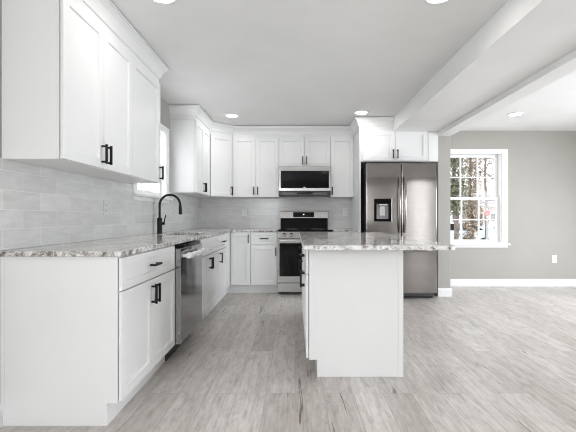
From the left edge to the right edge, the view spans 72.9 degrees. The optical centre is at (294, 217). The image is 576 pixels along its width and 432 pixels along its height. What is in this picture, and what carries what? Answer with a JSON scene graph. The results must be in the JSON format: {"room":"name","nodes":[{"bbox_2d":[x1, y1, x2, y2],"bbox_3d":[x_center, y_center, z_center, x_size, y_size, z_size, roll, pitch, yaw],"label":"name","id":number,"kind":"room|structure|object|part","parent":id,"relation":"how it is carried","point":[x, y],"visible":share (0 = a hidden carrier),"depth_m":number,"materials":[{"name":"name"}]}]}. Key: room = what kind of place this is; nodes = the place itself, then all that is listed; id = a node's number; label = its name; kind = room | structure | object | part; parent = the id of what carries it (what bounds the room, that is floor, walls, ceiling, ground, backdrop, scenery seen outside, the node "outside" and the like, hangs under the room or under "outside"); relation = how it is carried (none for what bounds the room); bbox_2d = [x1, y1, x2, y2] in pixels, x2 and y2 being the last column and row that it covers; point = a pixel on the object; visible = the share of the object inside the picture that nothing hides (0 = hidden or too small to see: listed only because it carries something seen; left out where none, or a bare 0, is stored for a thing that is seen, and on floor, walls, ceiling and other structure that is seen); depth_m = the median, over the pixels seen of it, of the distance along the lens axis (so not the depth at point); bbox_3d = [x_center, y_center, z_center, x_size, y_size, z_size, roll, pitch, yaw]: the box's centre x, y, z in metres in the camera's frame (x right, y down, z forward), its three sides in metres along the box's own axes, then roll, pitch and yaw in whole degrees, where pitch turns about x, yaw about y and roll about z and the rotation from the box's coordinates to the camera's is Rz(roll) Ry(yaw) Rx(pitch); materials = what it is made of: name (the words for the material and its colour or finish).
{"room":"kitchen","nodes":[
{"label":"kitchen","id":0,"kind":"room"},
{"bbox_2d":[0,0,197,250],"bbox_3d":[-1.654,-0.143,1.625,0.200,2.487,9.650,0,0,0],"label":"wall","id":1,"kind":"structure","parent":0,"point":[164,109],"depth_m":2.40,"materials":[{"name":"grey paint"}]},
{"bbox_2d":[0,405,2,427],"bbox_3d":[-1.546,1.042,-0.570,0.016,0.115,5.260,0,0,0],"label":"baseboard","id":2,"kind":"structure","parent":1,"relation":"attached to","point":[1,408],"depth_m":2.04,"materials":[{"name":"white wood"}]},
{"bbox_2d":[2,0,131,175],"bbox_3d":[-1.371,-0.764,2.506,0.365,0.906,0.884,0,0,0],"label":"upper cabinet","id":3,"kind":"object","parent":1,"relation":"attached to","point":[67,81],"visible":1,"depth_m":2.08,"materials":[{"name":"white wood"}]},
{"bbox_3d":[-1.235,-0.764,2.284,0.016,0.900,0.436,0,0,0],"label":"door","id":4,"kind":"part","parent":3,"relation":"part of","materials":[{"name":"white wood"}]},
{"bbox_3d":[-1.208,-0.403,2.475,0.039,0.122,0.014,0,0,0],"label":"handle","id":5,"kind":"part","parent":3,"relation":"part of","materials":[{"name":"black metal"}]},
{"bbox_3d":[-1.208,-0.403,2.535,0.039,0.122,0.014,0,0,0],"label":"handle","id":6,"kind":"part","parent":3,"relation":"part of","materials":[{"name":"black metal"}]},
{"bbox_3d":[-1.235,-0.764,2.727,0.016,0.900,0.436,0,0,0],"label":"door","id":7,"kind":"part","parent":3,"relation":"part of","materials":[{"name":"white wood"}]},
{"bbox_2d":[75,0,168,82],"bbox_3d":[-1.363,-1.299,2.812,0.379,0.162,1.645,0,0,0],"label":"crown molding","id":8,"kind":"structure","parent":3,"relation":"attached to","point":[104,12],"depth_m":2.78,"materials":[{"name":"white wood"}]},
{"bbox_2d":[0,158,197,250],"bbox_3d":[-1.550,-0.070,4.075,0.008,0.488,4.350,0,0,0],"label":"backsplash","id":9,"kind":"structure","parent":1,"relation":"attached to","point":[40,206],"depth_m":2.69,"materials":[{"name":"tile"}]},
{"bbox_2d":[103,200,107,214],"bbox_3d":[-1.542,-0.080,3.180,0.009,0.120,0.074,0,0,0],"label":"wall outlet","id":10,"kind":"object","parent":9,"relation":"attached to","point":[105,202],"visible":1,"depth_m":3.17,"materials":[{"name":"white plastic"}]},
{"bbox_2d":[91,57,163,182],"bbox_3d":[-1.371,-0.764,3.254,0.365,0.906,0.611,0,0,0],"label":"upper cabinet","id":11,"kind":"object","parent":1,"relation":"attached to","point":[146,167],"visible":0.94,"depth_m":3.22,"materials":[{"name":"white wood"}]},
{"bbox_3d":[-1.235,-0.764,3.254,0.016,0.900,0.606,0,0,0],"label":"door","id":12,"kind":"part","parent":11,"relation":"part of","materials":[{"name":"white wood"}]},
{"bbox_3d":[-1.208,-0.403,3.530,0.039,0.122,0.014,0,0,0],"label":"handle","id":13,"kind":"part","parent":11,"relation":"part of","materials":[{"name":"black metal"}]},
{"bbox_2d":[132,123,172,203],"bbox_3d":[-1.614,-0.624,4.250,0.220,0.912,1.120,0,0,0],"label":"window","id":14,"kind":"structure","parent":1,"relation":"in","point":[156,191],"depth_m":4.68,"materials":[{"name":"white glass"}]},
{"bbox_3d":[-1.631,-0.448,4.250,0.036,0.395,0.860,0,0,0],"label":"sash","id":15,"kind":"part","parent":14,"relation":"part of","materials":[{"name":"clear glass"}]},
{"bbox_2d":[170,120,209,195],"bbox_3d":[-1.371,-0.764,5.245,0.365,0.906,0.789,0,0,0],"label":"upper cabinet","id":16,"kind":"object","parent":1,"relation":"attached to","point":[189,140],"visible":1,"depth_m":4.85,"materials":[{"name":"white wood"}]},
{"bbox_3d":[-1.235,-0.764,5.048,0.016,0.900,0.389,0,0,0],"label":"door","id":17,"kind":"part","parent":16,"relation":"part of","materials":[{"name":"white wood"}]},
{"bbox_3d":[-1.235,-0.764,5.442,0.016,0.900,0.389,0,0,0],"label":"door","id":18,"kind":"part","parent":16,"relation":"part of","materials":[{"name":"white wood"}]},
{"bbox_2d":[168,105,393,137],"bbox_3d":[-0.097,-1.299,5.360,2.912,0.162,1.168,0,0,0],"label":"crown molding","id":19,"kind":"structure","parent":16,"relation":"attached to","point":[177,112],"depth_m":5.87,"materials":[{"name":"white wood"}]},
{"bbox_2d":[0,286,575,431],"bbox_3d":[1.973,1.160,1.525,7.454,0.120,9.850,0,0,0],"label":"floor","id":20,"kind":"structure","parent":0,"point":[477,358],"depth_m":2.66,"materials":[{"name":"wood"}]},
{"bbox_2d":[0,246,174,425],"bbox_3d":[-1.215,0.653,2.515,0.675,0.894,0.922,0,0,0],"label":"base cabinet","id":21,"kind":"object","parent":20,"relation":"on","point":[80,337],"visible":0.98,"depth_m":2.06,"materials":[{"name":"white wood"}]},
{"bbox_3d":[-1.244,0.653,2.060,0.615,0.894,0.006,0,0,0],"label":"panel","id":22,"kind":"part","parent":21,"relation":"part of","materials":[{"name":"white wood"}]},
{"bbox_3d":[-0.924,0.684,2.292,0.016,0.575,0.451,0,0,0],"label":"door","id":23,"kind":"part","parent":21,"relation":"part of","materials":[{"name":"white wood"}]},
{"bbox_2d":[0,228,278,256],"bbox_3d":[-0.899,0.190,4.142,1.308,0.030,4.214,0,0,0],"label":"countertop","id":24,"kind":"structure","parent":21,"relation":"on","point":[129,245],"depth_m":2.53,"materials":[{"name":"white stone"}]},
{"bbox_2d":[157,194,181,233],"bbox_3d":[-1.367,-0.042,4.250,0.275,0.434,0.060,0,0,0],"label":"faucet","id":25,"kind":"object","parent":24,"relation":"on","point":[160,223],"visible":1,"depth_m":4.24,"materials":[{"name":"black metal"}]},
{"bbox_3d":[-1.363,-0.127,4.250,0.248,0.264,0.025,0,0,0],"label":"spout","id":26,"kind":"part","parent":25,"relation":"part of","materials":[{"name":"black metal"}]},
{"bbox_3d":[-0.924,0.301,2.520,0.016,0.174,0.908,0,0,0],"label":"drawer","id":27,"kind":"part","parent":21,"relation":"part of","materials":[{"name":"white wood"}]},
{"bbox_3d":[-0.897,0.489,2.490,0.039,0.122,0.014,0,0,0],"label":"handle","id":28,"kind":"part","parent":21,"relation":"part of","materials":[{"name":"black metal"}]},
{"bbox_3d":[-0.897,0.301,2.520,0.039,0.014,0.125,0,0,0],"label":"handle","id":29,"kind":"part","parent":21,"relation":"part of","materials":[{"name":"black metal"}]},
{"bbox_3d":[-0.897,0.489,2.550,0.039,0.122,0.014,0,0,0],"label":"handle","id":30,"kind":"part","parent":21,"relation":"part of","materials":[{"name":"black metal"}]},
{"bbox_3d":[-0.924,0.684,2.748,0.016,0.575,0.451,0,0,0],"label":"door","id":31,"kind":"part","parent":21,"relation":"part of","materials":[{"name":"white wood"}]},
{"bbox_2d":[165,240,207,360],"bbox_3d":[-1.159,0.656,3.327,0.726,0.888,0.682,0,0,0],"label":"dishwasher","id":32,"kind":"object","parent":20,"relation":"on","point":[188,255],"visible":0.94,"depth_m":3.17,"materials":[{"name":"grey metal"}]},
{"bbox_3d":[-1.244,1.041,3.327,0.515,0.118,0.678,0,0,0],"label":"toe panel","id":33,"kind":"part","parent":32,"relation":"part of","materials":[{"name":"black plastic"}]},
{"bbox_3d":[-0.907,0.605,3.327,0.064,0.734,0.682,0,0,0],"label":"door","id":34,"kind":"part","parent":32,"relation":"part of","materials":[{"name":"metal"}]},
{"bbox_3d":[-0.835,0.299,3.327,0.079,0.056,0.594,0,0,0],"label":"handle","id":35,"kind":"part","parent":32,"relation":"part of","materials":[{"name":"silver metal"}]},
{"bbox_2d":[198,235,218,324],"bbox_3d":[-1.215,0.653,4.195,0.675,0.894,1.029,0,0,0],"label":"base cabinet","id":36,"kind":"object","parent":20,"relation":"on","point":[210,259],"visible":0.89,"depth_m":4.23,"materials":[{"name":"white wood"}]},
{"bbox_3d":[-0.924,0.684,3.938,0.016,0.575,0.509,0,0,0],"label":"door","id":37,"kind":"part","parent":36,"relation":"part of","materials":[{"name":"white wood"}]},
{"bbox_3d":[-0.924,0.684,4.452,0.016,0.575,0.509,0,0,0],"label":"door","id":38,"kind":"part","parent":36,"relation":"part of","materials":[{"name":"white wood"}]},
{"bbox_2d":[213,234,226,307],"bbox_3d":[-1.215,0.653,4.955,0.675,0.894,0.489,0,0,0],"label":"base cabinet","id":39,"kind":"object","parent":20,"relation":"on","point":[222,237],"visible":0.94,"depth_m":4.93,"materials":[{"name":"white wood"}]},
{"bbox_3d":[-0.924,0.301,4.955,0.016,0.174,0.484,0,0,0],"label":"drawer","id":40,"kind":"part","parent":39,"relation":"part of","materials":[{"name":"white wood"}]},
{"bbox_3d":[-0.924,0.684,4.955,0.016,0.575,0.484,0,0,0],"label":"door","id":41,"kind":"part","parent":39,"relation":"part of","materials":[{"name":"white wood"}]},
{"bbox_2d":[221,232,250,298],"bbox_3d":[-1.096,0.653,5.724,0.911,0.894,1.047,0,0,0],"label":"base cabinet","id":42,"kind":"object","parent":20,"relation":"on","point":[238,244],"visible":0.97,"depth_m":5.62,"materials":[{"name":"white wood"}]},
{"bbox_3d":[-0.782,0.593,5.617,0.279,0.758,0.016,0,0,0],"label":"door","id":43,"kind":"part","parent":42,"relation":"part of","materials":[{"name":"white wood"}]},
{"bbox_2d":[251,232,277,292],"bbox_3d":[-0.443,0.653,5.909,0.393,0.894,0.678,0,0,0],"label":"base cabinet","id":44,"kind":"object","parent":20,"relation":"on","point":[264,245],"visible":0.95,"depth_m":5.62,"materials":[{"name":"white wood"}]},
{"bbox_3d":[-0.443,0.301,5.617,0.388,0.174,0.016,0,0,0],"label":"drawer","id":45,"kind":"part","parent":44,"relation":"part of","materials":[{"name":"white wood"}]},
{"bbox_3d":[-0.443,0.684,5.617,0.388,0.575,0.016,0,0,0],"label":"door","id":46,"kind":"part","parent":44,"relation":"part of","materials":[{"name":"white wood"}]},
{"bbox_2d":[278,211,332,293],"bbox_3d":[0.144,0.497,5.853,0.778,1.205,0.784,0,0,0],"label":"range","id":47,"kind":"object","parent":20,"relation":"on","point":[292,222],"visible":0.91,"depth_m":5.52,"materials":[{"name":"grey metal"}]},
{"bbox_3d":[0.144,0.611,5.540,0.770,0.622,0.040,0,0,0],"label":"oven door","id":48,"kind":"part","parent":47,"relation":"part of","materials":[{"name":"black glass"}]},
{"bbox_3d":[0.144,0.993,5.543,0.770,0.125,0.035,0,0,0],"label":"storage drawer","id":49,"kind":"part","parent":47,"relation":"part of","materials":[{"name":"silver metal"}]},
{"bbox_3d":[0.144,0.330,5.490,0.710,0.028,0.059,0,0,0],"label":"handle","id":50,"kind":"part","parent":47,"relation":"part of","materials":[{"name":"silver metal"}]},
{"bbox_3d":[0.144,1.071,5.580,0.750,0.033,0.020,0,0,0],"label":"kick plate","id":51,"kind":"part","parent":47,"relation":"part of","materials":[{"name":"black plastic"}]},
{"bbox_3d":[0.144,0.244,5.543,0.770,0.099,0.034,0,0,0],"label":"control panel","id":52,"kind":"part","parent":47,"relation":"part of","materials":[{"name":"silver metal"}]},
{"bbox_2d":[278,228,332,230],"bbox_3d":[0.144,0.184,5.849,0.778,0.022,0.662,0,0,0],"label":"cooktop","id":53,"kind":"object","parent":47,"relation":"in","point":[281,229],"depth_m":5.62,"materials":[{"name":"black glass"}]},
{"bbox_2d":[299,246,402,376],"bbox_3d":[0.392,0.653,3.523,0.708,0.894,1.674,0,0,0],"label":"kitchen island","id":54,"kind":"object","parent":20,"relation":"on","point":[352,300],"visible":0.91,"depth_m":2.69,"materials":[{"name":"white wood"}]},
{"bbox_3d":[0.058,0.489,3.079,0.039,0.122,0.014,0,0,0],"label":"handle","id":55,"kind":"part","parent":54,"relation":"part of","materials":[{"name":"black metal"}]},
{"bbox_3d":[0.085,0.684,4.152,0.016,0.575,0.411,0,0,0],"label":"door","id":56,"kind":"part","parent":54,"relation":"part of","materials":[{"name":"white wood"}]},
{"bbox_3d":[0.085,0.684,3.735,0.016,0.575,0.411,0,0,0],"label":"door","id":57,"kind":"part","parent":54,"relation":"part of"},
{"bbox_3d":[0.085,0.684,3.317,0.016,0.575,0.411,0,0,0],"label":"door","id":58,"kind":"part","parent":54,"relation":"part of","materials":[{"name":"white wood"}]},
{"bbox_3d":[0.085,0.301,3.109,0.016,0.174,0.828,0,0,0],"label":"drawer","id":59,"kind":"part","parent":54,"relation":"part of","materials":[{"name":"white wood"}]},
{"bbox_3d":[0.085,0.684,2.901,0.016,0.575,0.411,0,0,0],"label":"door","id":60,"kind":"part","parent":54,"relation":"part of","materials":[{"name":"white wood"}]},
{"bbox_3d":[0.134,0.653,2.689,0.071,0.894,0.005,0,0,0],"label":"corner trim","id":61,"kind":"part","parent":54,"relation":"part of","materials":[{"name":"white wood"}]},
{"bbox_2d":[299,232,454,249],"bbox_3d":[0.535,0.190,3.530,0.970,0.030,2.180,0,0,0],"label":"island countertop","id":62,"kind":"structure","parent":54,"relation":"on","point":[309,240],"depth_m":2.73,"materials":[{"name":"white stone"}]},
{"bbox_3d":[0.730,0.653,2.689,0.032,0.894,0.006,0,0,0],"label":"corner trim","id":63,"kind":"part","parent":54,"relation":"part of","materials":[{"name":"white wood"}]},
{"bbox_2d":[351,130,437,231],"bbox_3d":[1.442,-0.059,5.804,1.093,2.317,0.888,0,0,0],"label":"tall cabinet","id":64,"kind":"object","parent":20,"relation":"on","point":[370,146],"visible":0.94,"depth_m":5.41,"materials":[{"name":"white wood"}]},
{"bbox_3d":[0.905,0.161,5.834,0.020,1.878,0.828,0,0,0],"label":"panel","id":65,"kind":"part","parent":64,"relation":"part of","materials":[{"name":"white wood"}]},
{"bbox_3d":[1.164,-0.995,5.407,0.442,0.414,0.016,0,0,0],"label":"door","id":66,"kind":"part","parent":64,"relation":"part of","materials":[{"name":"white wood"}]},
{"bbox_3d":[1.612,-0.995,5.407,0.444,0.414,0.016,0,0,0],"label":"door","id":67,"kind":"part","parent":64,"relation":"part of","materials":[{"name":"white wood"}]},
{"bbox_2d":[361,163,436,297],"bbox_3d":[1.427,0.181,5.669,0.945,1.838,1.042,0,0,0],"label":"refrigerator","id":68,"kind":"object","parent":20,"relation":"on","point":[400,199],"visible":0.78,"depth_m":5.22,"materials":[{"name":"grey metal"}]},
{"bbox_3d":[1.190,-0.175,5.258,0.470,1.110,0.075,0,0,0],"label":"door","id":69,"kind":"part","parent":68,"relation":"part of","materials":[{"name":"metal"}]},
{"bbox_3d":[1.393,-0.170,5.183,0.025,0.749,0.070,0,0,0],"label":"handle","id":70,"kind":"part","parent":68,"relation":"part of","materials":[{"name":"metal"}]},
{"bbox_3d":[1.462,-0.170,5.183,0.025,0.749,0.070,0,0,0],"label":"handle","id":71,"kind":"part","parent":68,"relation":"part of","materials":[{"name":"metal"}]},
{"bbox_3d":[1.427,0.445,5.184,0.796,0.025,0.070,0,0,0],"label":"handle","id":72,"kind":"part","parent":68,"relation":"part of","materials":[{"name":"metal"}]},
{"bbox_3d":[1.665,-0.175,5.258,0.470,1.110,0.075,0,0,0],"label":"door","id":73,"kind":"part","parent":68,"relation":"part of","materials":[{"name":"metal"}]},
{"bbox_3d":[1.427,0.703,5.258,0.945,0.630,0.075,0,0,0],"label":"freezer drawer","id":74,"kind":"part","parent":68,"relation":"part of","materials":[{"name":"metal"}]},
{"bbox_3d":[0.715,0.653,5.909,0.355,0.894,0.678,0,0,0],"label":"base cabinet","id":75,"kind":"object","parent":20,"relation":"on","visible":0},
{"bbox_2d":[329,228,356,231],"bbox_3d":[0.716,0.190,5.920,0.358,0.030,0.659,0,0,0],"label":"countertop","id":76,"kind":"structure","parent":75,"relation":"on","point":[333,229],"depth_m":5.59,"materials":[{"name":"white stone"}]},
{"bbox_2d":[110,0,575,130],"bbox_3d":[1.973,-1.447,1.525,7.454,0.120,9.850,0,0,0],"label":"ceiling","id":77,"kind":"structure","parent":0,"point":[262,62],"depth_m":3.36,"materials":[{"name":"white paint"}]},
{"bbox_2d":[152,0,176,3],"bbox_3d":[-0.830,-1.382,2.430,0.190,0.010,0.190,0,0,0],"label":"recessed light","id":78,"kind":"object","parent":77,"relation":"in","point":[157,1],"visible":1,"depth_m":2.50,"materials":[{"name":"white plastic"}]},
{"bbox_2d":[225,114,238,117],"bbox_3d":[-0.860,-1.382,5.300,0.190,0.010,0.190,0,0,0],"label":"recessed light","id":79,"kind":"object","parent":77,"relation":"in","point":[226,115],"visible":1,"depth_m":5.29,"materials":[{"name":"white plastic"}]},
{"bbox_2d":[354,110,368,114],"bbox_3d":[0.875,-1.382,5.140,0.190,0.010,0.190,0,0,0],"label":"recessed light","id":80,"kind":"object","parent":77,"relation":"in","point":[360,112],"visible":1,"depth_m":5.14,"materials":[{"name":"white plastic"}]},
{"bbox_2d":[424,0,448,3],"bbox_3d":[0.900,-1.382,2.430,0.190,0.010,0.190,0,0,0],"label":"recessed light","id":81,"kind":"object","parent":77,"relation":"in","point":[427,1],"visible":1,"depth_m":2.50,"materials":[{"name":"white"}]},
{"bbox_2d":[393,0,575,131],"bbox_3d":[1.675,-1.288,1.110,0.630,0.197,8.620,0,0,0],"label":"soffit","id":82,"kind":"structure","parent":77,"relation":"attached to","point":[522,38],"depth_m":3.00,"materials":[{"name":"white paint"}]},
{"bbox_2d":[434,50,575,295],"bbox_3d":[2.080,-0.143,1.525,0.180,2.487,9.450,0,0,0],"label":"wall","id":83,"kind":"structure","parent":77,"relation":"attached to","point":[566,65],"depth_m":5.03,"materials":[{"name":"grey paint"}]},
{"bbox_2d":[438,288,451,296],"bbox_3d":[2.088,1.042,5.432,0.196,0.115,0.016,0,0,0],"label":"baseboard","id":84,"kind":"structure","parent":83,"relation":"attached to","point":[442,292],"depth_m":5.42,"materials":[{"name":"white wood"}]},
{"bbox_2d":[507,112,522,115],"bbox_3d":[2.950,-1.382,5.220,0.190,0.010,0.190,0,0,0],"label":"recessed light","id":85,"kind":"object","parent":77,"relation":"in","point":[514,113],"visible":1,"depth_m":5.22,"materials":[{"name":"white plastic"}]},
{"bbox_2d":[279,131,575,278],"bbox_3d":[1.973,-0.143,6.350,7.054,2.487,0.200,0,0,0],"label":"wall","id":86,"kind":"structure","parent":0,"point":[541,164],"depth_m":6.25,"materials":[{"name":"grey paint"}]},
{"bbox_2d":[191,134,233,197],"bbox_3d":[-1.244,-0.764,5.945,0.619,0.906,0.608,0,0,0],"label":"upper cabinet","id":87,"kind":"object","parent":86,"relation":"attached to","point":[221,147],"visible":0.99,"depth_m":5.78,"materials":[{"name":"white wood"}]},
{"bbox_3d":[-1.087,-0.764,5.783,0.016,0.900,0.380,0,0,45],"label":"door","id":88,"kind":"part","parent":87,"relation":"part of","materials":[{"name":"white wood"}]},
{"bbox_2d":[233,138,279,197],"bbox_3d":[-0.595,-0.764,6.067,0.698,0.906,0.365,0,0,0],"label":"upper cabinet","id":89,"kind":"object","parent":86,"relation":"attached to","point":[255,160],"visible":0.98,"depth_m":5.93,"materials":[{"name":"white wood"}]},
{"bbox_3d":[-0.769,-0.764,5.931,0.344,0.900,0.016,0,0,0],"label":"door","id":90,"kind":"part","parent":89,"relation":"part of","materials":[{"name":"white wood"}]},
{"bbox_3d":[-0.420,-0.764,5.931,0.344,0.900,0.016,0,0,0],"label":"door","id":91,"kind":"part","parent":89,"relation":"part of","materials":[{"name":"white wood"}]},
{"bbox_2d":[198,197,350,227],"bbox_3d":[-0.326,-0.020,6.246,2.441,0.640,0.008,0,0,0],"label":"backsplash","id":92,"kind":"structure","parent":86,"relation":"attached to","point":[212,212],"depth_m":6.24,"materials":[{"name":"tile"}]},
{"bbox_2d":[242,208,246,215],"bbox_3d":[-0.810,-0.085,6.238,0.074,0.120,0.009,0,0,0],"label":"wall outlet","id":93,"kind":"object","parent":92,"relation":"attached to","point":[244,210],"visible":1,"depth_m":6.24,"materials":[{"name":"white plastic"}]},
{"bbox_2d":[343,208,346,215],"bbox_3d":[0.800,-0.085,6.238,0.074,0.120,0.009,0,0,0],"label":"wall outlet","id":94,"kind":"object","parent":92,"relation":"attached to","point":[344,209],"visible":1,"depth_m":6.24,"materials":[{"name":"white plastic"}]},
{"bbox_2d":[279,138,329,165],"bbox_3d":[0.146,-0.994,6.067,0.781,0.446,0.365,0,0,0],"label":"upper cabinet","id":95,"kind":"object","parent":86,"relation":"attached to","point":[292,151],"visible":0.96,"depth_m":5.93,"materials":[{"name":"white wood"}]},
{"bbox_3d":[-0.050,-0.994,5.931,0.385,0.440,0.016,0,0,0],"label":"door","id":96,"kind":"part","parent":95,"relation":"part of","materials":[{"name":"white wood"}]},
{"bbox_2d":[279,166,330,196],"bbox_3d":[0.146,-0.547,5.990,0.772,0.443,0.500,0,0,0],"label":"microwave","id":97,"kind":"object","parent":95,"relation":"attached to","point":[294,181],"visible":1,"depth_m":5.78,"materials":[{"name":"grey metal"}]},
{"bbox_3d":[0.342,-0.994,5.931,0.385,0.440,0.016,0,0,0],"label":"door","id":98,"kind":"part","parent":95,"relation":"part of","materials":[{"name":"white wood"}]},
{"bbox_2d":[329,138,353,197],"bbox_3d":[0.715,-0.764,6.067,0.355,0.906,0.365,0,0,0],"label":"upper cabinet","id":99,"kind":"object","parent":86,"relation":"attached to","point":[341,149],"visible":0.98,"depth_m":5.93,"materials":[{"name":"white wood"}]},
{"bbox_2d":[450,149,510,247],"bbox_3d":[2.840,-0.306,6.310,1.190,1.577,0.220,0,0,0],"label":"window","id":100,"kind":"structure","parent":86,"relation":"in","point":[500,156],"depth_m":6.27,"materials":[{"name":"white wood"}]},
{"bbox_3d":[2.840,-0.655,6.367,0.920,0.730,0.036,0,0,0],"label":"sash","id":101,"kind":"part","parent":100,"relation":"part of","materials":[{"name":"clear glass"}]},
{"bbox_3d":[2.840,0.035,6.327,0.920,0.730,0.036,0,0,0],"label":"sash","id":102,"kind":"part","parent":100,"relation":"part of","materials":[{"name":"clear glass"}]},
{"bbox_2d":[450,279,575,285],"bbox_3d":[3.835,1.042,6.242,3.298,0.115,0.016,0,0,0],"label":"baseboard","id":103,"kind":"structure","parent":86,"relation":"attached to","point":[453,282],"depth_m":6.23,"materials":[{"name":"white wood"}]},
{"bbox_2d":[552,255,556,262],"bbox_3d":[4.155,0.665,6.246,0.074,0.120,0.009,0,0,0],"label":"wall outlet","id":104,"kind":"object","parent":86,"relation":"attached to","point":[554,257],"visible":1,"depth_m":6.24,"materials":[{"name":"white plastic"}]},
{"label":"outside","id":105,"kind":"structure","parent":0,"visible":0},
{"bbox_3d":[10.000,1.750,38.425,70.000,0.200,63.150,0,0,0],"label":"ground","id":106,"kind":"structure","parent":105,"visible":0},
{"bbox_2d":[450,190,467,221],"bbox_3d":[12.039,-0.450,33.000,2.985,4.200,6.800,0,0,0],"label":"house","id":107,"kind":"structure","parent":106,"relation":"on","point":[451,216],"depth_m":29.95,"materials":[{"name":"white"}]},
{"bbox_2d":[450,158,491,239],"bbox_3d":[5.047,-1.139,11.597,2.810,5.586,2.290,0,0,-32],"label":"tree","id":108,"kind":"object","parent":106,"relation":"on","point":[455,162],"visible":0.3,"depth_m":11.85,"materials":[{"name":"green plant"}]},
{"bbox_2d":[450,222,494,239],"bbox_3d":[8.468,0.938,21.000,4.261,1.415,1.800,0,0,0],"label":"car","id":109,"kind":"object","parent":106,"relation":"on","point":[491,234],"visible":0.12,"depth_m":20.15,"materials":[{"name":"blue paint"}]},
{"bbox_2d":[450,158,494,222],"bbox_3d":[5.263,-1.006,9.120,4.161,5.318,3.460,0,0,3],"label":"bare tree","id":110,"kind":"object","parent":106,"relation":"on","point":[487,174],"visible":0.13,"depth_m":9.54,"materials":[{"name":"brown plant"}]},
{"bbox_2d":[451,158,494,239],"bbox_3d":[6.773,-1.511,15.515,4.155,6.524,3.639,0,0,39],"label":"tree","id":111,"kind":"object","parent":106,"relation":"on","point":[469,224],"visible":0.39,"depth_m":15.36,"materials":[{"name":"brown plant"}]},
{"bbox_2d":[462,158,493,239],"bbox_3d":[9.224,-1.982,19.147,4.992,7.269,4.182,0,0,-14],"label":"bare tree","id":112,"kind":"object","parent":106,"relation":"on","point":[485,161],"visible":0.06,"depth_m":18.98,"materials":[{"name":"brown plant"}]},
{"bbox_2d":[467,195,494,224],"bbox_3d":[17.523,-0.250,37.000,4.785,3.800,6.800,0,0,0],"label":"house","id":113,"kind":"structure","parent":106,"relation":"on","point":[491,203],"depth_m":34.00,"materials":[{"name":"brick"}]},
{"bbox_2d":[485,208,489,239],"bbox_3d":[7.385,0.650,14.992,0.203,2.000,0.075,0,0,0],"label":"street sign","id":114,"kind":"object","parent":106,"relation":"on","point":[487,212],"visible":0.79,"depth_m":14.97,"materials":[{"name":"red metal"}]},
{"bbox_3d":[7.385,0.650,15.000,0.055,2.000,0.055,0,0,-23],"label":"post","id":115,"kind":"part","parent":114,"relation":"part of","materials":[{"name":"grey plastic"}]},
{"bbox_2d":[481,221,494,230],"bbox_3d":[13.483,0.938,25.500,4.261,1.415,1.800,0,0,0],"label":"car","id":116,"kind":"object","parent":106,"relation":"on","point":[491,224],"visible":0.02,"depth_m":25.10,"materials":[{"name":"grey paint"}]}
]}

